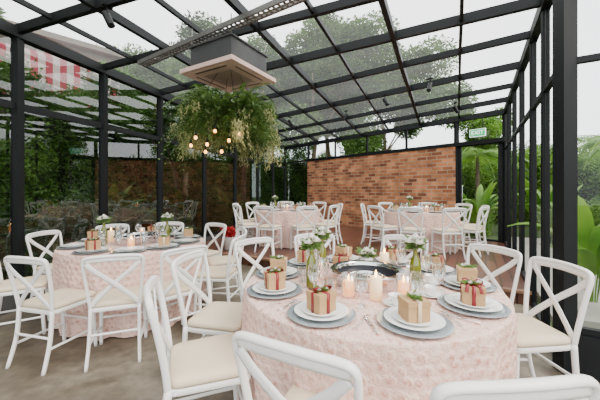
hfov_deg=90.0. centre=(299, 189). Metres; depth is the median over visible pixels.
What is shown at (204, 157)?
trim
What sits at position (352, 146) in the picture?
tree
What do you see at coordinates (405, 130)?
window
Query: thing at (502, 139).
trim
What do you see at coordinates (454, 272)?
charger plate
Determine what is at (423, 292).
saucer
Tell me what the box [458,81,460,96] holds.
trim
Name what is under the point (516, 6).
trim
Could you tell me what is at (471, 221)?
shrub
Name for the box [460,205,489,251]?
dining chair
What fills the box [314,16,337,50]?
trim
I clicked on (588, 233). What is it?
plant
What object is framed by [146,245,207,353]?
dining chair
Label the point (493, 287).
charger plate
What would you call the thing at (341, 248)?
gift box
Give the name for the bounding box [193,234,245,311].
dining chair
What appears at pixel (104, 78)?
trim
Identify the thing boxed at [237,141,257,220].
window
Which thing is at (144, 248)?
charger plate
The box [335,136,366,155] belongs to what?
window
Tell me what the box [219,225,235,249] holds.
poinsettia
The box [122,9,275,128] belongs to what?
tree
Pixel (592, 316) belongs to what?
garden path
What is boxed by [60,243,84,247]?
dinner plate
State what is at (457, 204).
dining chair
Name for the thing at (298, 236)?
dining chair
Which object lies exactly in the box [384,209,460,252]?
banquet table
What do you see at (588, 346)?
trim
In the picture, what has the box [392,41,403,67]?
trim
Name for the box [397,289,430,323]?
gift box
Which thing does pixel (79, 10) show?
trim
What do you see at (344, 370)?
dining chair
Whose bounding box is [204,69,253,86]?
grille
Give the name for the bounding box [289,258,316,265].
dinner plate
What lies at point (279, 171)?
window
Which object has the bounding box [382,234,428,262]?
dining chair
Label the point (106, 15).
track spotlight
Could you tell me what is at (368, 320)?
knife
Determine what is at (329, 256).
dinner plate
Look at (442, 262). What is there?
water goblet
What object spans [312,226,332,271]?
bottle vase
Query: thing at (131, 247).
plate
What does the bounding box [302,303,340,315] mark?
plate
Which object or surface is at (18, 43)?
trim
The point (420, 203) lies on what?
dining chair
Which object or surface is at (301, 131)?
trim
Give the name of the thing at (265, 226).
seat cushion
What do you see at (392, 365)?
tablecloth
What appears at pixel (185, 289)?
seat cushion
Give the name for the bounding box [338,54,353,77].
trim
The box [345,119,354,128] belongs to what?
trim
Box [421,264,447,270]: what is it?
plate
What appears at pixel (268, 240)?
dining chair
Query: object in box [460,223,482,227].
seat cushion
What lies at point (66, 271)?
tablecloth
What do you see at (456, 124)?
trim
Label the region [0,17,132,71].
neighbouring house
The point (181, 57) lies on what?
trim
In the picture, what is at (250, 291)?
charger plate
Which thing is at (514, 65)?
trim
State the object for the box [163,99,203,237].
window
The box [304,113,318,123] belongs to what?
trim
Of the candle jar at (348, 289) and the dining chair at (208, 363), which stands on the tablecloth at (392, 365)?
the candle jar at (348, 289)
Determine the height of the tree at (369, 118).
13.202 m
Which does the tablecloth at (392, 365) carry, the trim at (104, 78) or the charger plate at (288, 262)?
the charger plate at (288, 262)
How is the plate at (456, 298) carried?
on the dinner plate at (497, 306)
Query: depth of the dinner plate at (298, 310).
1.38 m
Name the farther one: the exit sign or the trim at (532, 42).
the exit sign
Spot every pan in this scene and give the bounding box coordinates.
[112,232,158,244]
[278,205,293,209]
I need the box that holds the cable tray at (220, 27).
[137,0,307,66]
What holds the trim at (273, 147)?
on the floor at (114, 372)
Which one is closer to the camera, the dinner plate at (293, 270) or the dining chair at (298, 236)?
the dinner plate at (293, 270)
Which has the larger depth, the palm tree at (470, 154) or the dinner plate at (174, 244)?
the palm tree at (470, 154)
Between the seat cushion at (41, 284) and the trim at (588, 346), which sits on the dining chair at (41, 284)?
the seat cushion at (41, 284)
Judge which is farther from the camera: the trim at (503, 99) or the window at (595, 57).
the trim at (503, 99)
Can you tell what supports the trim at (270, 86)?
attached to the trim at (522, 36)
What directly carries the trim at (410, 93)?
attached to the ceiling
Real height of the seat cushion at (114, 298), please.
0.041 m
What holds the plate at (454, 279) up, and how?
on the dinner plate at (447, 278)
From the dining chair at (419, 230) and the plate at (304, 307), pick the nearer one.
the plate at (304, 307)
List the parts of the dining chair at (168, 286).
leg, seat, frame, leg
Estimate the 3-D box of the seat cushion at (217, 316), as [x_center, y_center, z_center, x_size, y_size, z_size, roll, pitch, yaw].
[-0.530,0.871,2.099,0.380,0.043,0.408,0,0,10]
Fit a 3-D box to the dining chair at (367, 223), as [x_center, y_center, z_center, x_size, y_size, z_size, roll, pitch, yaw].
[1.602,0.753,6.695,0.497,0.902,0.442,0,0,20]
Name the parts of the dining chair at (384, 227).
frame, seat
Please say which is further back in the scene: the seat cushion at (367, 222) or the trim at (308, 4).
the seat cushion at (367, 222)
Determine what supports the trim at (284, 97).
attached to the trim at (522, 36)
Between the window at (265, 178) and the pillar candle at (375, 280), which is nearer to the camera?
the pillar candle at (375, 280)
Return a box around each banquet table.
[254,208,319,247]
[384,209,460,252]
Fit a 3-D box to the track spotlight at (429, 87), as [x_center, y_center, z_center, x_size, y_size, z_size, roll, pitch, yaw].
[2.056,-1.667,4.760,0.100,0.226,0.133,0,0,44]
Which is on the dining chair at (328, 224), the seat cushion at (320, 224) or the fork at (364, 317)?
the seat cushion at (320, 224)
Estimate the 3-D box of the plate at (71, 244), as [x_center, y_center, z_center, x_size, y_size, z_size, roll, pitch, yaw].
[-2.316,0.567,3.098,0.184,0.016,0.184,0,0,0]
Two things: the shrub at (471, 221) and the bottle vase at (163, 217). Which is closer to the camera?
the bottle vase at (163, 217)
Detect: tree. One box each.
[0,7,6,19]
[96,43,156,72]
[99,52,230,146]
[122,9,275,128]
[237,34,338,135]
[254,10,426,158]
[274,16,386,156]
[331,34,479,155]
[447,107,551,175]
[462,147,528,202]
[537,134,599,180]
[585,141,599,177]
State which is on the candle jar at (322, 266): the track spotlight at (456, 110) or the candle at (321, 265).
the candle at (321, 265)
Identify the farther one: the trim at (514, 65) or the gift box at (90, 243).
the trim at (514, 65)
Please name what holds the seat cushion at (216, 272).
on the dining chair at (217, 273)
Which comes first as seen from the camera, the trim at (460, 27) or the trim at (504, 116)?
the trim at (460, 27)
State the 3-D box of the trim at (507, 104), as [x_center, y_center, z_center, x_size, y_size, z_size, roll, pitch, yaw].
[4.188,-0.235,6.000,0.050,3.170,0.050,0,0,0]
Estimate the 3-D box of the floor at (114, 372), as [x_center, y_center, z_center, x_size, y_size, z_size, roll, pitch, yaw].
[-0.027,1.400,5.450,9.530,0.100,14.900,0,0,0]
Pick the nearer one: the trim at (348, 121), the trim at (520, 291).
the trim at (520, 291)
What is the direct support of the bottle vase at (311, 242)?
on the tablecloth at (392, 365)
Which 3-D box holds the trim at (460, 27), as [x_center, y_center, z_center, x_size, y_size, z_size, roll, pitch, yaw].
[1.913,-1.820,3.574,0.035,0.050,0.816,0,0,27]
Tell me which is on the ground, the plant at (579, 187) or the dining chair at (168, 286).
the plant at (579, 187)
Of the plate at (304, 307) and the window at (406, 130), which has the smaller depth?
the plate at (304, 307)
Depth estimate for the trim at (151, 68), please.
4.75 m
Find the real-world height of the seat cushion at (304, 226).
0.043 m
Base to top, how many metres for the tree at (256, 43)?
9.319 m
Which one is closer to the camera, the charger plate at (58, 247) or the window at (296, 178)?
the charger plate at (58, 247)
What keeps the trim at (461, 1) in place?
attached to the trim at (338, 5)
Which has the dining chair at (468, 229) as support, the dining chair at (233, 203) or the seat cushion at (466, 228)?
the seat cushion at (466, 228)
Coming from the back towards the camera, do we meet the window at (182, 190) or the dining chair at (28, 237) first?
the window at (182, 190)
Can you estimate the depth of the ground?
9.84 m
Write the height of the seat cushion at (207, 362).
0.043 m
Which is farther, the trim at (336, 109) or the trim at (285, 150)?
the trim at (285, 150)
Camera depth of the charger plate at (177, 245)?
3.02 m
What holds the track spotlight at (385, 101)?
attached to the trim at (514, 65)
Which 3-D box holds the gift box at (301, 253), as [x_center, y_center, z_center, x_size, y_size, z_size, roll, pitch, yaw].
[0.048,0.508,2.396,0.119,0.122,0.118,0,0,18]
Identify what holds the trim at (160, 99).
on the floor at (114, 372)
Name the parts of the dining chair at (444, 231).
leg, leg, seat, leg, frame, leg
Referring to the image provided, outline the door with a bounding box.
[458,142,502,242]
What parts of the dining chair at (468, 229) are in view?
leg, seat, leg, frame, leg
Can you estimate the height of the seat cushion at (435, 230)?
0.043 m
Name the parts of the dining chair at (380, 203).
frame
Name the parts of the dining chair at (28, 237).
frame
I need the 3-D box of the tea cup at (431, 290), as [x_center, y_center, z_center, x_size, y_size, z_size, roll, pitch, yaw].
[0.729,0.561,1.674,0.074,0.049,0.082,0,0,19]
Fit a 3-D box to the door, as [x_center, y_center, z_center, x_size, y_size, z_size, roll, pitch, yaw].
[4.283,0.040,7.185,0.098,2.320,0.975,0,0,-41]
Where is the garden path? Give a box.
[517,237,599,328]
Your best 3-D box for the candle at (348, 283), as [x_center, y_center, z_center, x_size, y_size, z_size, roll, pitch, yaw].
[0.270,0.542,1.670,0.064,0.079,0.064,0,0,0]
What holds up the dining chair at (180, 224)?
on the floor at (114, 372)
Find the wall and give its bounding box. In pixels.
[307,146,455,227]
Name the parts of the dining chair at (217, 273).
leg, seat, leg, frame, leg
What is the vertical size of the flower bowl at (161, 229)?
0.158 m
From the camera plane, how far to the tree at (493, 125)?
13.46 m
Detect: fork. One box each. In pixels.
[269,299,300,303]
[353,315,369,329]
[440,310,464,326]
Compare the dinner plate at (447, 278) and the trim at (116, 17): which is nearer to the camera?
the dinner plate at (447, 278)
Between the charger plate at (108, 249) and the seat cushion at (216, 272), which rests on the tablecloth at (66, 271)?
the charger plate at (108, 249)
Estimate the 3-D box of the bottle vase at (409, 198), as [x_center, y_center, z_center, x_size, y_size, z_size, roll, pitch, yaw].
[2.273,0.275,6.208,0.157,0.330,0.154,0,0,-21]
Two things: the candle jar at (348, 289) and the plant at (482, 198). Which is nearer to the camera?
the candle jar at (348, 289)
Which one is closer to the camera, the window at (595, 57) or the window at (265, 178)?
the window at (595, 57)
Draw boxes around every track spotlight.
[101,1,114,28]
[382,94,388,105]
[426,77,433,91]
[452,102,458,113]
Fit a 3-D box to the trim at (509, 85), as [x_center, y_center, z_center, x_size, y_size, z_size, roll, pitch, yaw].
[1.154,-1.820,7.600,7.023,0.080,0.055,0,0,43]
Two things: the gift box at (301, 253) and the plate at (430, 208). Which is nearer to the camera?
the gift box at (301, 253)
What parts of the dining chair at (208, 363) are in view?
frame, leg, seat, leg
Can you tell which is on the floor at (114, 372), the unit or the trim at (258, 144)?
the trim at (258, 144)
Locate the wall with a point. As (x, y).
(427, 175)
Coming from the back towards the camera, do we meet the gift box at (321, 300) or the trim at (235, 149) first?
the trim at (235, 149)
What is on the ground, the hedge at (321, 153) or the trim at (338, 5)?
the hedge at (321, 153)
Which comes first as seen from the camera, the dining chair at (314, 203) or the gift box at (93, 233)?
the gift box at (93, 233)
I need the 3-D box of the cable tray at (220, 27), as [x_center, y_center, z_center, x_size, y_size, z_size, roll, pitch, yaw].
[-0.825,-1.722,3.130,3.065,0.155,0.114,0,0,34]
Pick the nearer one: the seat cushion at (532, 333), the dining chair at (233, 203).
the seat cushion at (532, 333)
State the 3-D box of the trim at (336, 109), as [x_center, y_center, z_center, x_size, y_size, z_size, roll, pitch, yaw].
[0.924,-1.820,7.003,0.055,0.090,1.281,0,0,21]
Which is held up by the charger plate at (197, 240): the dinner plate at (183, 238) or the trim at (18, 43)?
the dinner plate at (183, 238)
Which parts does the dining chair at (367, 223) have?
leg, frame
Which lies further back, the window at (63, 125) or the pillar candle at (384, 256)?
the window at (63, 125)
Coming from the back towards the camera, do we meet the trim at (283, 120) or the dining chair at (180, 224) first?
the trim at (283, 120)
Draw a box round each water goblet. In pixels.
[354,272,368,307]
[432,262,445,292]
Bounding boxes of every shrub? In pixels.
[462,199,497,235]
[537,195,599,233]
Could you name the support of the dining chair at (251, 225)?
on the floor at (351, 236)
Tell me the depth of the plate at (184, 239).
3.39 m
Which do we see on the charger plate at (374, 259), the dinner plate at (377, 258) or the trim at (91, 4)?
the dinner plate at (377, 258)
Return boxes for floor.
[0,264,599,399]
[205,224,530,305]
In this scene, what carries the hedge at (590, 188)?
on the ground
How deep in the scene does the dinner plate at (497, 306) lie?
1.48 m
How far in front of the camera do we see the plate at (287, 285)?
1.73 m
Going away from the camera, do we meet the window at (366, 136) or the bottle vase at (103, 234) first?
the bottle vase at (103, 234)
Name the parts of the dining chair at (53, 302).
leg, frame, leg, seat, leg, leg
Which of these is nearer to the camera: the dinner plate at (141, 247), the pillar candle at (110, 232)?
the dinner plate at (141, 247)
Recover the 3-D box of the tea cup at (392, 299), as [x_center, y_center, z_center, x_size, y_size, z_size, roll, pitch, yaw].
[0.488,0.561,1.535,0.074,0.049,0.082,0,0,15]
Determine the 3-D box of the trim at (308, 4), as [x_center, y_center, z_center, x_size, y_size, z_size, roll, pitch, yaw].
[-0.033,-1.820,2.676,0.035,0.050,0.865,0,0,23]
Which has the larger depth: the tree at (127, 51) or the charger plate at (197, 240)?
the tree at (127, 51)
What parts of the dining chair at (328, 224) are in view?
frame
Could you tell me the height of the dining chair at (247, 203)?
0.902 m
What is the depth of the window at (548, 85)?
2.84 m
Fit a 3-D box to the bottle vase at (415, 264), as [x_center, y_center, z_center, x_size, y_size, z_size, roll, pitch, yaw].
[0.698,0.425,1.823,0.157,0.330,0.154,0,0,4]
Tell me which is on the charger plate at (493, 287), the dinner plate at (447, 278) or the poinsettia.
the dinner plate at (447, 278)
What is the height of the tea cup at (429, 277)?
0.049 m
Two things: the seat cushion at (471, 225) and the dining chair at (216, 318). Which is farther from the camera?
the seat cushion at (471, 225)
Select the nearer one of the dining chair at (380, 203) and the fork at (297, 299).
the fork at (297, 299)
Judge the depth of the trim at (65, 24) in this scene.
3.63 m
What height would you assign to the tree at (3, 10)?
7.766 m
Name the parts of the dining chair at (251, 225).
frame, seat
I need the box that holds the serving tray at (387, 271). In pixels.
[330,260,405,292]
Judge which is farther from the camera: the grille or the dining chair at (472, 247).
the grille
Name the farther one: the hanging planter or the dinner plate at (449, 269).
the hanging planter
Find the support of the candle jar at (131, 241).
on the tablecloth at (66, 271)
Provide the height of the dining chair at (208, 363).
0.902 m
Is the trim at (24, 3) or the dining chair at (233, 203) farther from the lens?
the dining chair at (233, 203)
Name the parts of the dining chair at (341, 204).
frame, leg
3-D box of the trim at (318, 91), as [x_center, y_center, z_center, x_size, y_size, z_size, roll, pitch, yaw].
[0.469,-1.820,5.827,0.055,0.090,1.239,0,0,21]
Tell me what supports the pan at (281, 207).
on the banquet table at (285, 218)
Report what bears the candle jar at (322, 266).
on the tablecloth at (392, 365)
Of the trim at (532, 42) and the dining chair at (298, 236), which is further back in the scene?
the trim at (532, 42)
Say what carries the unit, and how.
hanging from the trim at (265, 34)
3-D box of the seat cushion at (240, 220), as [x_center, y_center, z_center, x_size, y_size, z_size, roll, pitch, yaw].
[-1.231,0.721,6.933,0.380,0.043,0.408,0,0,5]
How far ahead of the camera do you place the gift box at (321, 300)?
1.39 m
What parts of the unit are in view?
cassette panel, metal casing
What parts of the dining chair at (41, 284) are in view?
frame, seat, leg, leg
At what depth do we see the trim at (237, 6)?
2.98 m
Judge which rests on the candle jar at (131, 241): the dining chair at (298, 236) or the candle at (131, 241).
the candle at (131, 241)
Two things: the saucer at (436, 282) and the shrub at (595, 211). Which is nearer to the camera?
the saucer at (436, 282)
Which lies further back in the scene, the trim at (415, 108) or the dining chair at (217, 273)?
the trim at (415, 108)
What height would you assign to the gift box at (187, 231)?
0.119 m
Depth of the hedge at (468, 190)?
13.38 m
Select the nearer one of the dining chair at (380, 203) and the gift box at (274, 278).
the gift box at (274, 278)
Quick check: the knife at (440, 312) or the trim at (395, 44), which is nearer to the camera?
the knife at (440, 312)
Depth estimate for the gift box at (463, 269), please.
1.82 m
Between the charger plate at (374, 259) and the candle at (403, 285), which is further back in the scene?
the charger plate at (374, 259)
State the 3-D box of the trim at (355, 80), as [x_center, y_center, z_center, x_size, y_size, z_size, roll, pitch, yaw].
[1.094,-1.820,5.352,0.035,0.050,1.174,0,0,23]
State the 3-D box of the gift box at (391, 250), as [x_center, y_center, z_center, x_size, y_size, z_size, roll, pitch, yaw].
[0.748,0.508,2.437,0.119,0.122,0.118,0,0,-26]
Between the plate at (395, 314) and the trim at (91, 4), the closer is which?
the plate at (395, 314)
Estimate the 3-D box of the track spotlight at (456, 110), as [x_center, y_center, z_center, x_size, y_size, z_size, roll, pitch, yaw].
[3.172,-1.667,6.104,0.133,0.226,0.100,0,0,3]
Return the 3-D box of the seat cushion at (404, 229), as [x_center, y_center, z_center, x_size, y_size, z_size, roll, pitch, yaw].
[2.072,0.721,5.523,0.408,0.043,0.380,0,0,30]
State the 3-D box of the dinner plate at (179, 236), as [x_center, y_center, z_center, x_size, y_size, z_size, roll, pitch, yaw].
[-1.374,0.574,3.686,0.256,0.020,0.256,0,0,0]
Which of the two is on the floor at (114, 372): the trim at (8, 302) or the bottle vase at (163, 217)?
the trim at (8, 302)
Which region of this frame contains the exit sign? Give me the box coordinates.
[470,116,485,137]
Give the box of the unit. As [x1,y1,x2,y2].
[180,13,275,92]
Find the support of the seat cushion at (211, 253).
on the dining chair at (211, 253)
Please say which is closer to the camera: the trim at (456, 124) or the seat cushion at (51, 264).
the seat cushion at (51, 264)
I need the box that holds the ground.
[465,222,551,326]
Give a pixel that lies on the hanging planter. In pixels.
(216, 120)
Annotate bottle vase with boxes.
[96,214,112,244]
[160,212,173,235]
[272,195,277,208]
[299,233,325,287]
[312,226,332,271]
[403,233,428,288]
[406,196,412,210]
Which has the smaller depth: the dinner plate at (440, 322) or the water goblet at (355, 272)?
the dinner plate at (440, 322)
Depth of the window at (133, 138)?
4.98 m
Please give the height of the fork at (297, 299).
0.005 m
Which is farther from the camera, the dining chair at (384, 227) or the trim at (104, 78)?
the dining chair at (384, 227)
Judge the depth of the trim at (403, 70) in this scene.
4.82 m
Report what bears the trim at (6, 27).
on the trim at (235, 149)
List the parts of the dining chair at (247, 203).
frame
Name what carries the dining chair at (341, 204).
on the floor at (351, 236)
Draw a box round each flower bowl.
[158,226,173,234]
[355,246,378,260]
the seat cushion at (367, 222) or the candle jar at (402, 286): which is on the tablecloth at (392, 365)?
the candle jar at (402, 286)
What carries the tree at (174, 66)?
on the ground
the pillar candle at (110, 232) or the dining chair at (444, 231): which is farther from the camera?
the dining chair at (444, 231)
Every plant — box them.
[462,180,497,233]
[507,196,599,302]
[517,176,551,230]
[525,184,592,227]
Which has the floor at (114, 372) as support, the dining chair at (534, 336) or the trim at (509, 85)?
the dining chair at (534, 336)
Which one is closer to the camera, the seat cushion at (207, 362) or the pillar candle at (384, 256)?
the seat cushion at (207, 362)
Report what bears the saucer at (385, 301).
on the tablecloth at (392, 365)
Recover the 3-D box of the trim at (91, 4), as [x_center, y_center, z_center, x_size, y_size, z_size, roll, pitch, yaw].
[-2.167,-1.820,2.466,0.055,0.090,1.032,0,0,18]
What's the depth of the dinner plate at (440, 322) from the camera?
1.28 m
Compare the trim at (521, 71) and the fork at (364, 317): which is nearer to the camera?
the fork at (364, 317)
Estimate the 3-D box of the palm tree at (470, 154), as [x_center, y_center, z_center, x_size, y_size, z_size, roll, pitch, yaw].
[6.859,-0.079,11.561,3.448,3.088,3.729,0,0,-15]
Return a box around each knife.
[363,315,378,333]
[440,312,480,322]
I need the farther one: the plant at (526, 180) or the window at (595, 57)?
the plant at (526, 180)
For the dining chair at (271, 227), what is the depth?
5.77 m
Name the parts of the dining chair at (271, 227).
leg, frame, seat, leg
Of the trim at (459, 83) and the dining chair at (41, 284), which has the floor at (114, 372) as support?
the dining chair at (41, 284)
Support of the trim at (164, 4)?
attached to the trim at (338, 5)
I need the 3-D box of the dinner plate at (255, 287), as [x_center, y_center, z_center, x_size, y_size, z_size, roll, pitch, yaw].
[-0.149,0.574,1.753,0.256,0.020,0.256,0,0,0]
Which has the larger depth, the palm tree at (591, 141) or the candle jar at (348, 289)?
the palm tree at (591, 141)
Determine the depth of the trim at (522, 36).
4.22 m
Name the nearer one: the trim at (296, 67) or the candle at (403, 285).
the candle at (403, 285)
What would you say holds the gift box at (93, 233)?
on the plate
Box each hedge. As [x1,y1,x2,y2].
[316,148,348,157]
[421,141,528,224]
[517,136,599,222]
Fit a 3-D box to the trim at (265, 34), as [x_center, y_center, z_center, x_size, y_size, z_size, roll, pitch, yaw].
[-0.303,-1.820,3.792,0.055,0.090,0.948,0,0,21]
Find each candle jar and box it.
[127,234,135,246]
[317,258,324,278]
[341,272,355,297]
[396,273,410,293]
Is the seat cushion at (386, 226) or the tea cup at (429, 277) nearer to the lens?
the tea cup at (429, 277)
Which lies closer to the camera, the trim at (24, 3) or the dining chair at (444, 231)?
the trim at (24, 3)
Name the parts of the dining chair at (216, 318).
leg, frame, seat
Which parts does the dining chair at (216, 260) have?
frame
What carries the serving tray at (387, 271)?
on the tablecloth at (392, 365)
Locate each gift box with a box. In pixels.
[84,237,100,250]
[87,228,100,237]
[147,224,159,232]
[158,234,169,246]
[183,227,193,236]
[263,266,285,289]
[270,254,286,271]
[297,247,308,262]
[306,283,336,314]
[332,252,349,263]
[335,242,351,257]
[383,244,401,260]
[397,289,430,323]
[424,251,444,270]
[433,206,440,211]
[456,263,477,282]
[459,277,485,306]
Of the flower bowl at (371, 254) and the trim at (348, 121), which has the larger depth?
the trim at (348, 121)
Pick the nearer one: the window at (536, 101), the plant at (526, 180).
the window at (536, 101)
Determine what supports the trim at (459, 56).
attached to the trim at (522, 36)
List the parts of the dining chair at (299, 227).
leg, seat, frame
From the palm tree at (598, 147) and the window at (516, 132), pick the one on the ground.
the palm tree at (598, 147)
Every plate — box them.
[56,246,84,248]
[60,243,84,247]
[65,243,84,246]
[72,248,112,254]
[76,247,107,252]
[110,247,147,253]
[114,246,143,251]
[118,246,139,250]
[146,244,180,249]
[151,243,176,247]
[170,239,199,243]
[173,238,196,242]
[176,238,193,241]
[177,234,198,237]
[246,282,301,298]
[252,281,295,293]
[256,268,301,278]
[259,282,289,290]
[261,266,296,274]
[287,260,305,267]
[287,300,355,327]
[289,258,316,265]
[294,301,348,320]
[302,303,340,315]
[328,254,358,259]
[373,257,408,265]
[376,257,408,263]
[376,306,454,338]
[384,307,445,330]
[392,309,435,325]
[411,206,431,210]
[421,263,453,272]
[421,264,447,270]
[421,268,456,275]
[437,293,511,317]
[438,276,497,291]
[444,275,490,287]
[444,293,502,311]
[450,276,483,283]
[452,294,493,307]
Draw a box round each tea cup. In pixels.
[388,292,400,305]
[424,273,436,283]
[424,284,437,295]
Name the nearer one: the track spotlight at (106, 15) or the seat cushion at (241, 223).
the track spotlight at (106, 15)
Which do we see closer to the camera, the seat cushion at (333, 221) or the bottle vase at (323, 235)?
the bottle vase at (323, 235)
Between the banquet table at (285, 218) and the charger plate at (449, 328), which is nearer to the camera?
the charger plate at (449, 328)
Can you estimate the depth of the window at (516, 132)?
5.17 m
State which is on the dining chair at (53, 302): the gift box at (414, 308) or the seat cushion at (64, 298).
the seat cushion at (64, 298)
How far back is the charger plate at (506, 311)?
1.43 m
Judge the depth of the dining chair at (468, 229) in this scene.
5.48 m
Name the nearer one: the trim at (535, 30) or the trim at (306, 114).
the trim at (535, 30)
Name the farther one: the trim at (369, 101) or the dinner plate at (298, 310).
the trim at (369, 101)
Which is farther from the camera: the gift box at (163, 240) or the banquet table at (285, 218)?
the banquet table at (285, 218)
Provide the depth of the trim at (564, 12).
2.19 m
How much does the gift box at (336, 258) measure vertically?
0.123 m
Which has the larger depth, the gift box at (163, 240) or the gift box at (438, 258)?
the gift box at (163, 240)
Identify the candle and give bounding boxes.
[108,228,113,241]
[128,238,134,246]
[317,263,322,276]
[344,279,352,296]
[370,271,381,301]
[380,248,388,262]
[398,280,408,293]
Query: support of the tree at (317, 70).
on the ground
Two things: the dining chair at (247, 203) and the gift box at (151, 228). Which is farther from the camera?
the dining chair at (247, 203)
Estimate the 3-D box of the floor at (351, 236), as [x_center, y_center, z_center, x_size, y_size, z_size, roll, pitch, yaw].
[1.121,1.275,8.075,7.386,0.150,6.679,0,0,27]
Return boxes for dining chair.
[0,264,48,333]
[3,256,97,375]
[25,230,62,297]
[80,253,146,372]
[95,224,129,233]
[143,275,250,399]
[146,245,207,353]
[156,222,183,231]
[170,250,242,398]
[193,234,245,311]
[204,223,226,282]
[206,227,246,293]
[232,203,253,237]
[232,205,259,246]
[232,331,362,399]
[234,237,274,302]
[245,202,258,236]
[253,206,281,253]
[277,201,293,205]
[290,206,317,251]
[294,233,334,257]
[312,202,325,219]
[312,205,339,249]
[320,203,342,242]
[360,203,381,244]
[367,205,398,251]
[378,202,392,238]
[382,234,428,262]
[397,207,424,258]
[418,202,437,208]
[429,374,599,399]
[431,208,466,259]
[454,207,489,257]
[455,203,471,241]
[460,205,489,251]
[466,243,522,303]
[516,256,594,378]
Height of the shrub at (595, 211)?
1.900 m
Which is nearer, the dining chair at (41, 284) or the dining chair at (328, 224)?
the dining chair at (41, 284)
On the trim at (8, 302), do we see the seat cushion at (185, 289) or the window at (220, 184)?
the window at (220, 184)
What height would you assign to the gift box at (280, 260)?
0.119 m
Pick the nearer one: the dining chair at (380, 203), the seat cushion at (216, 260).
the seat cushion at (216, 260)
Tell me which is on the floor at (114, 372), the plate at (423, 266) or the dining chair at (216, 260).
the dining chair at (216, 260)
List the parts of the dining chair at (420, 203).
frame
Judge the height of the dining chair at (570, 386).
0.902 m
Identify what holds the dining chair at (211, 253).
on the floor at (114, 372)
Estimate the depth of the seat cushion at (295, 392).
1.25 m
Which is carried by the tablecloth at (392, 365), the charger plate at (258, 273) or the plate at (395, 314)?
the charger plate at (258, 273)
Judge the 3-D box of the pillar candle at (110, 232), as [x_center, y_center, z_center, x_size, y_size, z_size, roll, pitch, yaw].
[-2.180,0.510,3.460,0.066,0.160,0.066,0,0,0]
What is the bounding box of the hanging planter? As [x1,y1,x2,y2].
[156,73,291,171]
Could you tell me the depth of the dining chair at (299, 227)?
5.75 m
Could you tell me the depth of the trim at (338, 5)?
3.17 m
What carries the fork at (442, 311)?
on the tablecloth at (392, 365)
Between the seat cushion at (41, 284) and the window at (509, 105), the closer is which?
the seat cushion at (41, 284)
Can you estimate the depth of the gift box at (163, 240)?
3.04 m
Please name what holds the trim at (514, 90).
on the floor at (114, 372)
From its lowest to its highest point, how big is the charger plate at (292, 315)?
0.013 m
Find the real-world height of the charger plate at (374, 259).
0.013 m
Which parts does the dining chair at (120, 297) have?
leg, leg, frame, seat, leg, leg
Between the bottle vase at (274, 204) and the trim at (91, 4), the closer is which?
the trim at (91, 4)
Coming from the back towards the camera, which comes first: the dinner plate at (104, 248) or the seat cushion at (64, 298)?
the dinner plate at (104, 248)
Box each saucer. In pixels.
[383,299,397,306]
[419,290,441,297]
[421,279,440,284]
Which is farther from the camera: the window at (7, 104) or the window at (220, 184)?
the window at (220, 184)
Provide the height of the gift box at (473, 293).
0.122 m
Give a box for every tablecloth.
[52,235,206,340]
[239,256,517,399]
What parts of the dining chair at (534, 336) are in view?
leg, leg, seat, frame, leg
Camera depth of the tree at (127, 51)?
14.33 m
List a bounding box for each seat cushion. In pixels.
[0,275,47,292]
[22,288,95,309]
[36,263,52,271]
[91,286,143,307]
[151,279,190,296]
[169,333,248,388]
[188,301,242,331]
[194,265,236,278]
[207,249,219,256]
[207,255,235,265]
[238,220,253,222]
[238,222,258,225]
[258,224,281,228]
[284,384,315,399]
[290,224,312,228]
[313,222,334,226]
[320,220,337,222]
[365,221,381,223]
[373,224,398,228]
[401,227,424,231]
[431,228,460,232]
[455,226,482,230]
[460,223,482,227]
[516,313,570,347]
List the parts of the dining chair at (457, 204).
frame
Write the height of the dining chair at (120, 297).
0.866 m
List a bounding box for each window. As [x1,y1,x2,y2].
[0,32,14,280]
[25,42,101,276]
[108,76,159,233]
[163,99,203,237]
[207,142,234,235]
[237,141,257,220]
[259,145,272,206]
[274,147,284,206]
[284,109,503,205]
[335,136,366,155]
[367,130,405,152]
[406,130,407,147]
[508,104,511,248]
[513,90,518,265]
[520,70,528,280]
[531,41,540,320]
[543,8,551,325]
[576,53,599,337]
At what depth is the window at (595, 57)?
2.16 m
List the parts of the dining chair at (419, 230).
frame, seat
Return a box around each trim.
[0,18,285,149]
[0,228,250,315]
[12,0,51,19]
[13,37,24,277]
[15,0,137,34]
[60,22,132,60]
[77,0,95,8]
[98,9,169,53]
[101,73,107,230]
[104,0,377,69]
[143,66,185,86]
[154,0,206,36]
[158,97,162,231]
[159,0,540,94]
[172,53,190,66]
[203,144,206,236]
[222,252,531,294]
[224,0,259,31]
[234,144,236,227]
[256,30,291,63]
[257,30,529,100]
[257,144,258,201]
[267,84,279,94]
[273,147,273,202]
[276,96,507,142]
[277,61,518,118]
[277,83,511,132]
[278,118,295,128]
[281,96,302,111]
[285,150,285,203]
[291,64,314,88]
[295,129,308,136]
[303,0,313,13]
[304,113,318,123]
[307,137,504,161]
[313,88,332,106]
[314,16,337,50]
[333,107,344,117]
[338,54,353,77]
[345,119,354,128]
[354,79,367,97]
[368,100,376,112]
[378,0,395,38]
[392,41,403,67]
[400,68,410,90]
[408,91,415,106]
[413,106,418,116]
[454,122,458,207]
[458,26,462,52]
[458,55,460,78]
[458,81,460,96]
[460,0,463,20]
[502,114,506,247]
[504,0,551,113]
[507,104,511,248]
[512,90,516,266]
[519,71,524,281]
[529,42,536,303]
[541,9,549,325]
[552,0,577,374]
[567,334,599,382]
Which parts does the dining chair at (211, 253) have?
frame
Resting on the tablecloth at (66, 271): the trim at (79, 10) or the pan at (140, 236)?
the pan at (140, 236)
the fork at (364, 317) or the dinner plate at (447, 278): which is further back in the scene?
the dinner plate at (447, 278)

